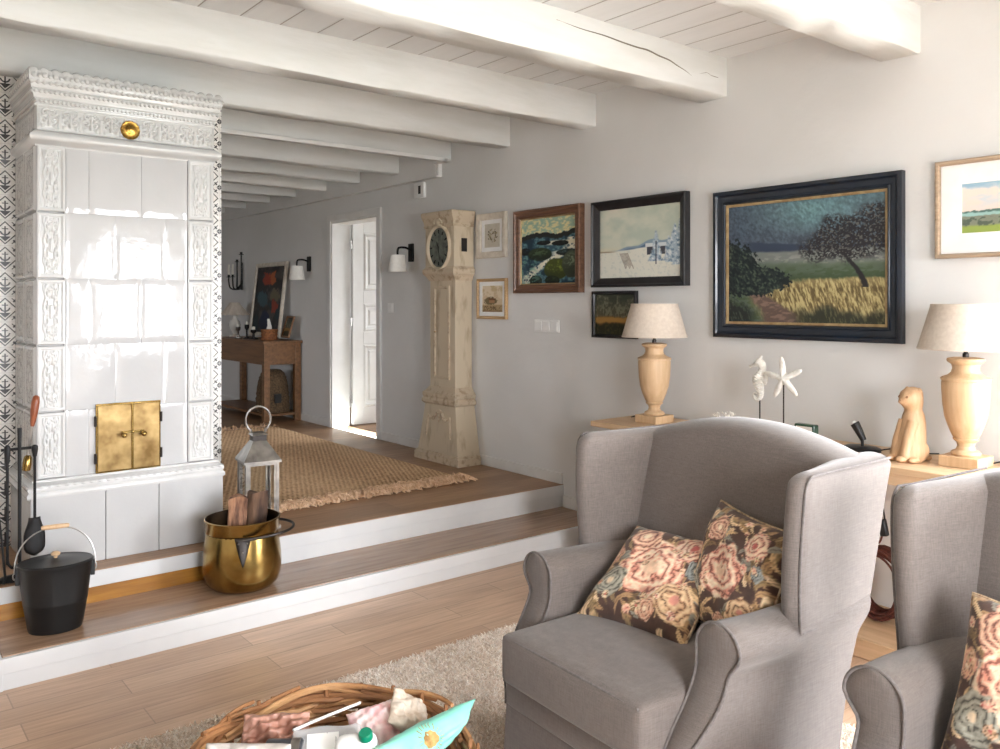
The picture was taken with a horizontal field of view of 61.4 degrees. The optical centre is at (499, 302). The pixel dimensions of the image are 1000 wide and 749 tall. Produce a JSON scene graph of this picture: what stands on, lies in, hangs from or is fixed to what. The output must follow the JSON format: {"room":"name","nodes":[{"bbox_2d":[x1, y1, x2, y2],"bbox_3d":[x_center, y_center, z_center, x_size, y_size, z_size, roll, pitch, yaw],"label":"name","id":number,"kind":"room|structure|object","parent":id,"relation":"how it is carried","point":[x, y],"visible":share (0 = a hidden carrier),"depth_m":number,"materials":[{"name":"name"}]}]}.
{"room":"traditional dwelling","nodes":[
{"label":"traditional dwelling","id":0,"kind":"room"},
{"bbox_2d":[0,406,562,587],"bbox_3d":[-4.447,1.214,6.031,7.000,0.038,6.825,0,0,-39],"label":"floor","id":1,"kind":"structure","parent":0,"point":[492,482],"depth_m":5.25,"materials":[{"name":"brown wood"}]},
{"bbox_2d":[0,520,5,584],"bbox_3d":[-2.123,0.945,3.558,0.066,0.500,0.023,0,0,-39],"label":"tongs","id":2,"kind":"object","parent":1,"relation":"on","point":[1,538],"visible":1,"depth_m":3.57,"materials":[{"name":"black metal"}]},
{"bbox_2d":[0,428,30,583],"bbox_3d":[-2.077,0.868,3.640,0.170,0.655,0.076,0,0,-39],"label":"iron stand","id":3,"kind":"object","parent":1,"relation":"on","point":[19,448],"visible":0.7,"depth_m":3.63,"materials":[{"name":"black metal"}]},
{"bbox_2d":[4,445,16,568],"bbox_3d":[-2.091,0.872,3.596,0.046,0.533,0.024,0,0,-39],"label":"fire poker","id":4,"kind":"object","parent":3,"relation":"hanging from","point":[7,449],"visible":0.89,"depth_m":3.58,"materials":[{"name":"black metal"}]},
{"bbox_2d":[22,395,39,470],"bbox_3d":[-2.058,0.571,3.693,0.070,0.331,0.038,0,0,-35],"label":"brush","id":5,"kind":"object","parent":3,"relation":"hanging from","point":[27,461],"visible":1,"depth_m":3.69,"materials":[{"name":"wood"}]},
{"bbox_2d":[24,444,44,555],"bbox_3d":[-2.019,0.855,3.654,0.084,0.480,0.026,0,0,-39],"label":"shovel","id":6,"kind":"object","parent":3,"relation":"hanging from","point":[35,544],"visible":0.98,"depth_m":3.65,"materials":[{"name":"black metal"}]},
{"bbox_2d":[8,66,224,560],"bbox_3d":[-1.901,0.070,4.191,0.893,2.250,0.557,0,0,-39],"label":"stove","id":7,"kind":"object","parent":1,"relation":"on","point":[114,180],"visible":0.98,"depth_m":3.99,"materials":[{"name":"white tile"}]},
{"bbox_2d":[235,405,281,527],"bbox_3d":[-1.292,0.871,4.500,0.196,0.648,0.196,0,0,-31],"label":"lantern","id":8,"kind":"object","parent":1,"relation":"on","point":[257,461],"visible":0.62,"depth_m":4.45,"materials":[{"name":"metal"}]},
{"bbox_2d":[221,336,302,422],"bbox_3d":[-2.649,0.787,9.035,0.420,0.815,1.525,0,0,-39],"label":"console table","id":9,"kind":"object","parent":1,"relation":"on","point":[265,353],"visible":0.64,"depth_m":8.56,"materials":[{"name":"brown wood"}]},
{"bbox_2d":[221,302,249,336],"bbox_3d":[-2.993,0.186,9.493,0.340,0.385,0.340,0,0,-39],"label":"lamp","id":10,"kind":"object","parent":9,"relation":"on","point":[233,309],"visible":0.96,"depth_m":9.44,"materials":[{"name":"fabric"}]},
{"bbox_2d":[234,324,241,337],"bbox_3d":[-2.846,0.302,9.150,0.083,0.154,0.083,0,0,-39],"label":"candlestick","id":11,"kind":"object","parent":9,"relation":"on","point":[238,328],"visible":0.98,"depth_m":9.13,"materials":[{"name":"metal"}]},
{"bbox_2d":[243,321,249,338],"bbox_3d":[-2.696,0.287,8.963,0.070,0.184,0.070,0,0,-39],"label":"candlestick","id":12,"kind":"object","parent":9,"relation":"on","point":[246,322],"visible":0.98,"depth_m":8.95,"materials":[{"name":"black metal"}]},
{"bbox_2d":[249,326,257,338],"bbox_3d":[-2.583,0.312,8.822,0.096,0.134,0.096,0,0,-39],"label":"candlestick","id":13,"kind":"object","parent":9,"relation":"on","point":[253,331],"visible":0.98,"depth_m":8.80,"materials":[{"name":"metal"}]},
{"bbox_2d":[221,399,294,416],"bbox_3d":[-2.645,1.121,9.041,0.370,0.023,1.456,0,0,-39],"label":"shelf","id":14,"kind":"object","parent":9,"relation":"attached to","point":[244,405],"depth_m":9.03,"materials":[{"name":"brown wood"}]},
{"bbox_2d":[248,261,288,337],"bbox_3d":[-2.504,-0.038,9.078,0.118,0.797,0.800,0,0,-39],"label":"painting","id":15,"kind":"object","parent":9,"relation":"on","point":[270,280],"visible":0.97,"depth_m":9.08,"materials":[{"name":"paint"}]},
{"bbox_2d":[261,319,277,339],"bbox_3d":[-2.360,0.270,8.616,0.172,0.218,0.172,0,0,-39],"label":"tissue box","id":16,"kind":"object","parent":9,"relation":"on","point":[269,333],"visible":1,"depth_m":8.55,"materials":[{"name":"beige wicker"}]},
{"bbox_2d":[255,369,289,412],"bbox_3d":[-2.338,0.894,8.660,0.338,0.430,0.389,0,0,-39],"label":"basket","id":17,"kind":"object","parent":9,"relation":"on","point":[279,390],"visible":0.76,"depth_m":8.53,"materials":[{"name":"brown wicker"}]},
{"bbox_2d":[281,316,294,337],"bbox_3d":[-2.176,0.246,8.643,0.081,0.226,0.220,0,0,-33],"label":"photo frame","id":18,"kind":"object","parent":9,"relation":"on","point":[289,321],"visible":1,"depth_m":8.64,"materials":[{"name":"brown wood"}]},
{"bbox_2d":[283,318,292,335],"bbox_3d":[-2.173,0.246,8.645,0.001,0.196,0.186,19,-10,-31],"label":"print","id":19,"kind":"object","parent":18,"relation":"attached to","point":[289,320],"depth_m":8.66},
{"bbox_2d":[221,422,477,512],"bbox_3d":[-1.842,1.167,6.393,1.734,0.053,3.320,0,0,-39],"label":"jute rug","id":20,"kind":"object","parent":1,"relation":"on","point":[312,470],"visible":0.59,"depth_m":5.87,"materials":[{"name":"beige wicker"}]},
{"bbox_2d":[414,209,480,467],"bbox_3d":[-0.400,0.254,6.388,0.220,1.883,0.580,0,0,-39],"label":"clock","id":21,"kind":"object","parent":1,"relation":"on","point":[448,435],"visible":1,"depth_m":6.28,"materials":[{"name":"beige wood"}]},
{"bbox_2d":[426,226,473,266],"bbox_3d":[-0.386,-0.424,6.399,0.184,0.305,0.376,0,0,-39],"label":"hood","id":22,"kind":"object","parent":21,"relation":"attached to","point":[446,246],"depth_m":6.28,"materials":[{"name":"beige wood"}]},
{"bbox_2d":[0,506,577,657],"bbox_3d":[-0.746,1.355,4.388,3.276,0.026,0.438,0,0,-39],"label":"step","id":23,"kind":"structure","parent":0,"point":[113,615],"depth_m":4.10,"materials":[{"name":"brown wood"}]},
{"bbox_2d":[12,523,96,635],"bbox_3d":[-1.836,1.130,3.478,0.310,0.424,0.223,0,0,-31],"label":"bucket","id":24,"kind":"object","parent":23,"relation":"on","point":[54,587],"visible":1,"depth_m":3.41,"materials":[{"name":"black metal"}]},
{"bbox_2d":[202,509,294,593],"bbox_3d":[-1.194,1.177,4.010,0.422,0.329,0.377,0,0,-27],"label":"brass pot","id":25,"kind":"object","parent":23,"relation":"on","point":[240,559],"visible":0.88,"depth_m":3.85,"materials":[{"name":"metal"}]},
{"bbox_2d":[227,494,247,525],"bbox_3d":[-1.240,1.111,3.958,0.110,0.427,0.080,0,0,-11],"label":"log","id":26,"kind":"object","parent":25,"relation":"in","point":[237,503],"visible":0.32,"depth_m":3.93,"materials":[{"name":"brown wood"}]},
{"bbox_2d":[246,490,267,524],"bbox_3d":[-1.188,1.122,4.082,0.098,0.418,0.175,0,0,5],"label":"log","id":27,"kind":"object","parent":25,"relation":"in","point":[257,503],"visible":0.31,"depth_m":4.07,"materials":[{"name":"brown wood"}]},
{"bbox_2d":[350,225,350,406],"bbox_3d":[-1.288,0.021,10.052,2.640,2.347,0.100,0,0,-39],"label":"wall","id":28,"kind":"structure","parent":0,"point":[350,225],"depth_m":9.65,"materials":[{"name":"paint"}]},
{"bbox_2d":[347,407,375,436],"bbox_3d":[-0.006,1.214,8.452,2.640,0.038,4.000,0,0,-39],"label":"floor","id":29,"kind":"structure","parent":0,"point":[368,428],"depth_m":8.08,"materials":[{"name":"brown wood"}]},
{"bbox_2d":[0,561,869,748],"bbox_3d":[-0.504,1.508,1.109,7.000,0.080,5.760,0,0,-39],"label":"floor","id":30,"kind":"structure","parent":0,"point":[109,706],"depth_m":3.41,"materials":[{"name":"brown wood"}]},
{"bbox_2d":[0,655,2,691],"bbox_3d":[-2.012,1.407,3.336,0.016,0.122,0.418,0,0,-39],"label":"trim","id":31,"kind":"structure","parent":30,"relation":"on","point":[1,675],"depth_m":3.17,"materials":[{"name":"paint"}]},
{"bbox_2d":[110,622,855,748],"bbox_3d":[-0.033,1.462,1.912,3.140,0.012,2.825,0,0,-39],"label":"shag rug","id":32,"kind":"object","parent":30,"relation":"on","point":[467,670],"visible":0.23,"depth_m":3.21,"materials":[{"name":"beige carpet"}]},
{"bbox_2d":[190,682,479,748],"bbox_3d":[-0.414,1.279,2.128,0.744,0.339,0.745,0,0,40],"label":"basket","id":33,"kind":"object","parent":32,"relation":"on","point":[320,700],"visible":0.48,"depth_m":2.42,"materials":[{"name":"brown wicker"}]},
{"bbox_2d":[241,711,309,743],"bbox_3d":[-0.589,1.134,2.206,0.171,0.098,0.096,0,0,-6],"label":"packet","id":34,"kind":"object","parent":33,"relation":"in","point":[256,728],"visible":0.65,"depth_m":2.21,"materials":[{"name":"pink plastic"}]},
{"bbox_2d":[266,737,304,748],"bbox_3d":[-0.544,1.133,2.127,0.091,0.063,0.063,0,0,-2],"label":"canister","id":35,"kind":"object","parent":33,"relation":"in","point":[296,742],"visible":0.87,"depth_m":2.12,"materials":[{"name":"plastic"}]},
{"bbox_2d":[387,687,427,732],"bbox_3d":[-0.251,1.129,2.305,0.098,0.117,0.141,0,0,2],"label":"packet","id":36,"kind":"object","parent":33,"relation":"in","point":[406,710],"visible":0.84,"depth_m":2.29,"materials":[{"name":"beige plastic"}]},
{"bbox_2d":[374,699,475,748],"bbox_3d":[-0.215,1.108,2.102,0.413,0.110,0.097,0,0,-43],"label":"pouch","id":37,"kind":"object","parent":33,"relation":"in","point":[439,731],"visible":1,"depth_m":2.12,"materials":[{"name":"teal fabric"}]},
{"bbox_3d":[-0.423,1.314,2.128,0.593,0.237,0.593,0,0,-39],"label":"folded blanket","id":38,"kind":"object","parent":33,"relation":"in","visible":0},
{"bbox_2d":[206,743,290,748],"bbox_3d":[-0.617,1.133,2.050,0.211,0.109,0.107,0,0,2],"label":"pouch","id":39,"kind":"object","parent":38,"relation":"on","point":[208,745],"visible":1,"depth_m":2.06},
{"bbox_2d":[296,728,357,748],"bbox_3d":[-0.442,1.143,2.151,0.176,0.095,0.120,0,0,-10],"label":"tray","id":40,"kind":"object","parent":38,"relation":"on","point":[326,739],"visible":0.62,"depth_m":2.15,"materials":[{"name":"white"}]},
{"bbox_2d":[293,701,360,731],"bbox_3d":[-0.462,1.106,2.255,0.010,0.008,0.212,0,0,45],"label":"tube","id":41,"kind":"object","parent":40,"relation":"on","point":[359,702],"visible":1,"depth_m":2.25,"materials":[{"name":"white plastic"}]},
{"bbox_2d":[335,727,378,748],"bbox_3d":[-0.349,1.131,2.091,0.110,0.178,0.100,0,0,4],"label":"bottle","id":42,"kind":"object","parent":38,"relation":"on","point":[365,739],"visible":1,"depth_m":2.05,"materials":[{"name":"plastic"}]},
{"bbox_2d":[346,699,399,744],"bbox_3d":[-0.331,1.147,2.277,0.146,0.094,0.104,0,0,-26],"label":"packet","id":43,"kind":"object","parent":38,"relation":"on","point":[375,717],"visible":0.56,"depth_m":2.27,"materials":[{"name":"pink plastic"}]},
{"bbox_2d":[502,417,890,748],"bbox_3d":[0.528,0.914,2.514,0.915,1.082,0.894,0,0,-36],"label":"chair","id":44,"kind":"object","parent":32,"relation":"on","point":[771,677],"visible":0.88,"depth_m":2.31,"materials":[{"name":"grey fabric"}]},
{"bbox_2d":[502,612,700,748],"bbox_3d":[0.406,1.036,2.426,0.612,0.167,0.578,0,0,-36],"label":"seat cushion","id":45,"kind":"object","parent":44,"relation":"on","point":[625,686],"depth_m":2.24,"materials":[{"name":"grey fabric"}]},
{"bbox_2d":[577,525,702,643],"bbox_3d":[0.487,0.860,2.594,0.386,0.250,0.321,0,0,45],"label":"floral cushion","id":46,"kind":"object","parent":44,"relation":"on","point":[649,586],"visible":0.79,"depth_m":2.54,"materials":[{"name":"fabric"}]},
{"bbox_2d":[694,500,782,623],"bbox_3d":[0.684,0.785,2.415,0.208,0.357,0.365,0,0,-15],"label":"floral cushion","id":47,"kind":"object","parent":44,"relation":"on","point":[738,571],"visible":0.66,"depth_m":2.36,"materials":[{"name":"fabric"}]},
{"bbox_2d":[842,467,999,748],"bbox_3d":[1.223,0.914,1.687,0.915,1.082,0.894,0,0,-38],"label":"chair","id":48,"kind":"object","parent":32,"relation":"on","point":[945,533],"visible":0.88,"depth_m":1.99,"materials":[{"name":"grey fabric"}]},
{"bbox_2d":[941,592,999,748],"bbox_3d":[1.117,0.823,1.721,0.206,0.335,0.366,0,0,-35],"label":"floral cushion","id":49,"kind":"object","parent":48,"relation":"on","point":[974,721],"visible":1,"depth_m":1.79,"materials":[{"name":"fabric"}]},
{"bbox_2d":[591,415,999,660],"bbox_3d":[1.415,1.061,3.920,0.452,0.810,2.350,0,0,-39],"label":"console","id":50,"kind":"object","parent":30,"relation":"on","point":[875,639],"visible":0.09,"depth_m":3.46},
{"bbox_2d":[622,304,687,424],"bbox_3d":[0.850,0.330,4.633,0.358,0.652,0.358,0,0,-39],"label":"table lamp","id":51,"kind":"object","parent":50,"relation":"on","point":[654,321],"visible":1,"depth_m":4.55,"materials":[{"name":"brown wood"}]},
{"bbox_2d":[712,411,734,416],"bbox_3d":[1.136,0.604,4.303,0.095,0.104,0.119,0,0,-39],"label":"ornament","id":52,"kind":"object","parent":50,"relation":"on","point":[732,414],"visible":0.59,"depth_m":4.29,"materials":[{"name":"white ceramic"}]},
{"bbox_2d":[749,355,767,418],"bbox_3d":[1.268,0.456,4.111,0.090,0.400,0.091,0,0,5],"label":"ornament","id":53,"kind":"object","parent":50,"relation":"on","point":[759,379],"visible":0.92,"depth_m":4.09,"materials":[{"name":"white ceramic"}]},
{"bbox_2d":[765,356,801,422],"bbox_3d":[1.338,0.453,3.978,0.090,0.405,0.180,0,0,-13],"label":"starfish ornament","id":54,"kind":"object","parent":50,"relation":"on","point":[783,378],"visible":0.93,"depth_m":3.97,"materials":[{"name":"white ceramic"}]},
{"bbox_2d":[794,423,817,433],"bbox_3d":[1.423,0.609,3.914,0.044,0.094,0.104,0,0,-39],"label":"trinket box","id":55,"kind":"object","parent":50,"relation":"on","point":[813,428],"visible":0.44,"depth_m":3.88,"materials":[{"name":"green glass"}]},
{"bbox_2d":[867,509,894,621],"bbox_3d":[1.581,1.055,3.621,0.316,0.660,0.265,0,0,-39],"label":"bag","id":56,"kind":"object","parent":50,"relation":"on","point":[876,612],"visible":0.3,"depth_m":3.63,"materials":[{"name":"brown plastic"}]},
{"bbox_2d":[880,519,888,536],"bbox_3d":[1.643,0.963,3.610,0.028,0.072,0.032,0,-12,-39],"label":"switch","id":57,"kind":"object","parent":56,"relation":"attached to","point":[884,531],"depth_m":3.60,"materials":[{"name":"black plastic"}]},
{"bbox_2d":[844,421,938,453],"bbox_3d":[1.708,0.591,3.689,0.381,0.129,0.118,0,0,30],"label":"spotlight","id":58,"kind":"object","parent":50,"relation":"on","point":[856,426],"visible":0.75,"depth_m":3.73,"materials":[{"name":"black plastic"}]},
{"bbox_2d":[886,386,931,462],"bbox_3d":[1.698,0.504,3.510,0.180,0.308,0.149,0,0,-19],"label":"cat","id":59,"kind":"object","parent":50,"relation":"on","point":[909,441],"visible":0.98,"depth_m":3.47},
{"bbox_2d":[916,304,999,469],"bbox_3d":[1.878,0.330,3.394,0.358,0.652,0.358,0,0,-39],"label":"table lamp","id":60,"kind":"object","parent":50,"relation":"on","point":[965,391],"visible":1,"depth_m":3.32,"materials":[{"name":"brown wood"}]},
{"bbox_3d":[-3.605,1.405,2.346,3.708,0.126,0.030,0,0,-39],"label":"trim","id":61,"kind":"structure","parent":30,"relation":"on","visible":0},
{"bbox_2d":[0,566,203,621],"bbox_3d":[-3.175,1.305,2.700,4.820,0.074,0.016,0,0,-39],"label":"trim","id":62,"kind":"structure","parent":61,"relation":"on","point":[9,611],"depth_m":3.88,"materials":[{"name":"brown wood"}]},
{"bbox_2d":[170,0,939,114],"bbox_3d":[-2.638,-1.352,3.781,7.010,0.060,12.600,0,0,-39],"label":"ceiling","id":63,"kind":"structure","parent":0,"point":[710,26],"depth_m":4.05,"materials":[{"name":"white wood"}]},
{"bbox_2d":[221,200,245,208],"bbox_3d":[-5.647,-1.205,7.482,6.942,0.258,0.127,0,0,-39],"label":"ceiling beam","id":64,"kind":"structure","parent":63,"relation":"attached to","point":[224,204],"depth_m":9.52,"materials":[{"name":"paint"}]},
{"bbox_2d":[221,192,269,203],"bbox_3d":[-5.228,-1.205,6.959,6.942,0.258,0.126,0,0,-39],"label":"ceiling beam","id":65,"kind":"structure","parent":63,"relation":"attached to","point":[234,197],"depth_m":8.92,"materials":[{"name":"paint"}]},
{"bbox_2d":[0,27,509,148],"bbox_3d":[-2.698,-1.221,3.853,7.006,0.226,0.137,0,0,-39],"label":"ceiling beam","id":66,"kind":"structure","parent":63,"relation":"attached to","point":[241,90],"depth_m":4.85,"materials":[{"name":"paint"}]},
{"bbox_2d":[221,182,295,197],"bbox_3d":[-4.822,-1.205,6.452,6.942,0.257,0.127,0,0,-39],"label":"ceiling beam","id":67,"kind":"structure","parent":63,"relation":"attached to","point":[225,187],"depth_m":8.32,"materials":[{"name":"paint"}]},
{"bbox_2d":[221,171,325,190],"bbox_3d":[-4.409,-1.205,5.937,6.942,0.257,0.127,0,0,-39],"label":"ceiling beam","id":68,"kind":"structure","parent":63,"relation":"attached to","point":[227,177],"depth_m":7.73,"materials":[{"name":"paint"}]},
{"bbox_2d":[221,157,359,183],"bbox_3d":[-4.003,-1.205,5.429,6.942,0.258,0.126,0,0,-39],"label":"ceiling beam","id":69,"kind":"structure","parent":63,"relation":"attached to","point":[229,164],"depth_m":7.14,"materials":[{"name":"paint"}]},
{"bbox_2d":[0,0,595,129],"bbox_3d":[-2.163,-1.221,3.185,7.006,0.226,0.137,0,0,-39],"label":"ceiling beam","id":70,"kind":"structure","parent":63,"relation":"attached to","point":[168,28],"depth_m":4.04,"materials":[{"name":"paint"}]},
{"bbox_2d":[221,134,398,175],"bbox_3d":[-3.590,-1.205,4.914,6.942,0.258,0.127,0,0,-39],"label":"ceiling beam","id":71,"kind":"structure","parent":63,"relation":"attached to","point":[233,146],"depth_m":6.52,"materials":[{"name":"paint"}]},
{"bbox_2d":[221,108,450,160],"bbox_3d":[-3.148,-1.221,4.414,7.006,0.225,0.127,0,0,-39],"label":"ceiling beam","id":72,"kind":"structure","parent":63,"relation":"attached to","point":[238,120],"depth_m":5.91,"materials":[{"name":"paint"}]},
{"bbox_2d":[265,0,726,102],"bbox_3d":[-1.559,-1.221,2.431,7.006,0.226,0.193,0,0,-39],"label":"ceiling beam","id":73,"kind":"structure","parent":63,"relation":"attached to","point":[531,31],"depth_m":3.77,"materials":[{"name":"paint"}]},
{"bbox_2d":[712,0,920,61],"bbox_3d":[-0.919,-1.221,1.631,7.006,0.226,0.192,0,0,-39],"label":"ceiling beam","id":74,"kind":"structure","parent":63,"relation":"attached to","point":[880,30],"depth_m":3.47,"materials":[{"name":"paint"}]},
{"bbox_2d":[221,0,999,607],"bbox_3d":[0.152,-0.007,6.016,0.160,3.050,12.600,0,0,-39],"label":"wall","id":75,"kind":"structure","parent":0,"point":[809,108],"depth_m":4.74,"materials":[{"name":"paint"}]},
{"bbox_2d":[228,252,243,289],"bbox_3d":[-3.053,-0.366,9.791,0.117,0.432,0.435,0,0,-39],"label":"candelabra","id":76,"kind":"object","parent":75,"relation":"attached to","point":[240,287],"visible":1,"depth_m":9.80,"materials":[{"name":"black metal"}]},
{"bbox_2d":[221,394,326,425],"bbox_3d":[-2.757,1.159,9.508,0.018,0.072,3.511,0,0,-39],"label":"baseboard","id":77,"kind":"structure","parent":75,"relation":"attached to","point":[305,417],"depth_m":8.45,"materials":[{"name":"white paint"}]},
{"bbox_2d":[0,485,563,604],"bbox_3d":[-2.316,1.233,3.370,7.000,0.070,0.020,0,0,-39],"label":"trim","id":78,"kind":"structure","parent":75,"relation":"attached to","point":[10,594],"depth_m":4.50,"materials":[{"name":"paint"}]},
{"bbox_2d":[2,526,578,674],"bbox_3d":[-0.605,1.376,4.208,3.282,0.060,0.021,0,0,-39],"label":"stair riser","id":79,"kind":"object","parent":75,"relation":"attached to","point":[41,657],"depth_m":3.80,"materials":[{"name":"paint"}]},
{"bbox_2d":[3,537,578,690],"bbox_3d":[-0.608,1.437,4.211,3.282,0.062,0.013,0,0,-39],"label":"stair riser","id":80,"kind":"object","parent":75,"relation":"attached to","point":[62,668],"depth_m":3.79,"materials":[{"name":"paint"}]},
{"bbox_2d":[289,256,310,279],"bbox_3d":[-1.996,-0.349,8.395,0.218,0.235,0.156,0,0,-39],"label":"wall sconce","id":81,"kind":"object","parent":75,"relation":"attached to","point":[296,272],"visible":1,"depth_m":8.33,"materials":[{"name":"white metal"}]},
{"bbox_2d":[221,157,441,221],"bbox_3d":[-2.174,-1.163,8.749,0.063,0.338,5.425,0,0,-39],"label":"trim","id":82,"kind":"structure","parent":75,"relation":"attached to","point":[411,170],"depth_m":7.71,"materials":[{"name":"paint"}]},
{"bbox_2d":[221,128,450,174],"bbox_3d":[-1.428,-1.058,5.751,2.562,0.112,0.162,0,0,-39],"label":"trim","id":83,"kind":"structure","parent":75,"relation":"attached to","point":[436,160],"depth_m":5.89,"materials":[{"name":"white paint"}]},
{"bbox_2d":[327,207,381,439],"bbox_3d":[-0.924,0.178,8.088,1.117,2.034,0.994,0,0,-39],"label":"door","id":84,"kind":"structure","parent":75,"relation":"in","point":[366,225],"depth_m":8.16,"materials":[{"name":"white paint"}]},
{"bbox_2d":[388,303,392,312],"bbox_3d":[-0.944,0.043,7.245,0.012,0.084,0.088,0,0,-39],"label":"light switch","id":85,"kind":"object","parent":75,"relation":"attached to","point":[390,305],"visible":1,"depth_m":7.23,"materials":[{"name":"white plastic"}]},
{"bbox_2d":[388,243,413,271],"bbox_3d":[-0.815,-0.374,6.920,0.218,0.235,0.156,0,0,-39],"label":"wall sconce","id":86,"kind":"object","parent":75,"relation":"attached to","point":[397,263],"visible":1,"depth_m":6.86,"materials":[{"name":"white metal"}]},
{"bbox_2d":[414,182,425,198],"bbox_3d":[-0.652,-0.917,6.864,0.032,0.124,0.140,0,0,-39],"label":"thermostat","id":87,"kind":"object","parent":75,"relation":"attached to","point":[419,188],"visible":1,"depth_m":6.84,"materials":[{"name":"white plastic"}]},
{"bbox_2d":[381,432,562,483],"bbox_3d":[-0.312,1.159,6.456,0.018,0.072,2.317,0,0,-39],"label":"baseboard","id":88,"kind":"structure","parent":75,"relation":"attached to","point":[540,473],"depth_m":5.99,"materials":[{"name":"white paint"}]},
{"bbox_2d":[476,211,507,258],"bbox_3d":[-0.061,-0.492,6.129,0.027,0.328,0.340,0,0,-39],"label":"framed picture","id":89,"kind":"object","parent":75,"relation":"attached to","point":[491,228],"visible":1,"depth_m":6.12,"materials":[{"name":"paper"}]},
{"bbox_2d":[484,223,499,247],"bbox_3d":[-0.056,-0.492,6.133,0.001,0.176,0.188,0,0,-39],"label":"print","id":90,"kind":"object","parent":89,"relation":"attached to","point":[491,231],"depth_m":6.13},
{"bbox_2d":[476,278,507,318],"bbox_3d":[-0.060,-0.030,6.127,0.027,0.295,0.345,0,0,-39],"label":"framed picture","id":91,"kind":"object","parent":75,"relation":"attached to","point":[491,294],"visible":1,"depth_m":6.13,"materials":[{"name":"beige paper"}]},
{"bbox_2d":[482,285,501,311],"bbox_3d":[-0.055,-0.030,6.131,0.001,0.195,0.245,0,0,-39],"label":"print","id":92,"kind":"object","parent":91,"relation":"attached to","point":[491,295],"depth_m":6.13},
{"bbox_2d":[534,320,559,332],"bbox_3d":[0.319,0.157,5.668,0.012,0.082,0.251,0,0,-39],"label":"light switch","id":93,"kind":"object","parent":75,"relation":"attached to","point":[552,326],"visible":1,"depth_m":5.66,"materials":[{"name":"white plastic"}]},
{"bbox_2d":[513,203,584,292],"bbox_3d":[0.315,-0.352,5.643,0.049,0.571,0.670,0,0,-39],"label":"framed painting","id":94,"kind":"object","parent":75,"relation":"attached to","point":[548,242],"visible":1,"depth_m":5.63,"materials":[{"name":"brown wood"}]},
{"bbox_2d":[563,495,576,510],"bbox_3d":[0.547,1.304,5.384,0.018,0.075,0.416,0,0,-39],"label":"baseboard","id":95,"kind":"structure","parent":75,"relation":"attached to","point":[568,502],"depth_m":5.49,"materials":[{"name":"white paint"}]},
{"bbox_2d":[592,291,637,338],"bbox_3d":[0.702,0.071,5.176,0.027,0.290,0.371,0,0,-39],"label":"framed painting","id":96,"kind":"object","parent":75,"relation":"attached to","point":[610,309],"visible":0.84,"depth_m":5.20,"materials":[{"name":"wood"}]},
{"bbox_2d":[591,191,689,287],"bbox_3d":[0.818,-0.363,5.012,0.051,0.531,0.744,0,0,-39],"label":"framed painting","id":97,"kind":"object","parent":75,"relation":"attached to","point":[642,241],"visible":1,"depth_m":4.99,"materials":[{"name":"wood"}]},
{"bbox_2d":[713,170,904,343],"bbox_3d":[1.490,-0.206,4.182,0.041,0.781,1.029,0,0,-39],"label":"framed painting","id":98,"kind":"object","parent":75,"relation":"attached to","point":[817,260],"visible":1,"depth_m":4.14,"materials":[{"name":"black wood"}]},
{"bbox_2d":[935,154,999,258],"bbox_3d":[2.099,-0.402,3.430,0.031,0.420,0.629,0,0,-39],"label":"framed picture","id":99,"kind":"object","parent":75,"relation":"attached to","point":[967,191],"visible":1,"depth_m":3.58,"materials":[{"name":"paper"}]},
{"bbox_2d":[962,180,999,232],"bbox_3d":[2.106,-0.402,3.435,0.001,0.214,0.423,0,0,-39],"label":"print","id":100,"kind":"object","parent":99,"relation":"attached to","point":[981,200],"depth_m":3.54},
{"bbox_3d":[-3.626,-0.089,3.375,4.960,2.567,0.298,0,0,-39],"label":"wall","id":101,"kind":"structure","parent":0,"visible":0},
{"bbox_2d":[0,75,220,546],"bbox_3d":[-2.748,-0.073,3.880,2.962,2.537,0.012,0,0,-39],"label":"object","id":102,"kind":"structure","parent":101,"relation":"attached to","point":[8,280],"depth_m":4.14,"materials":[{"name":"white tile"}]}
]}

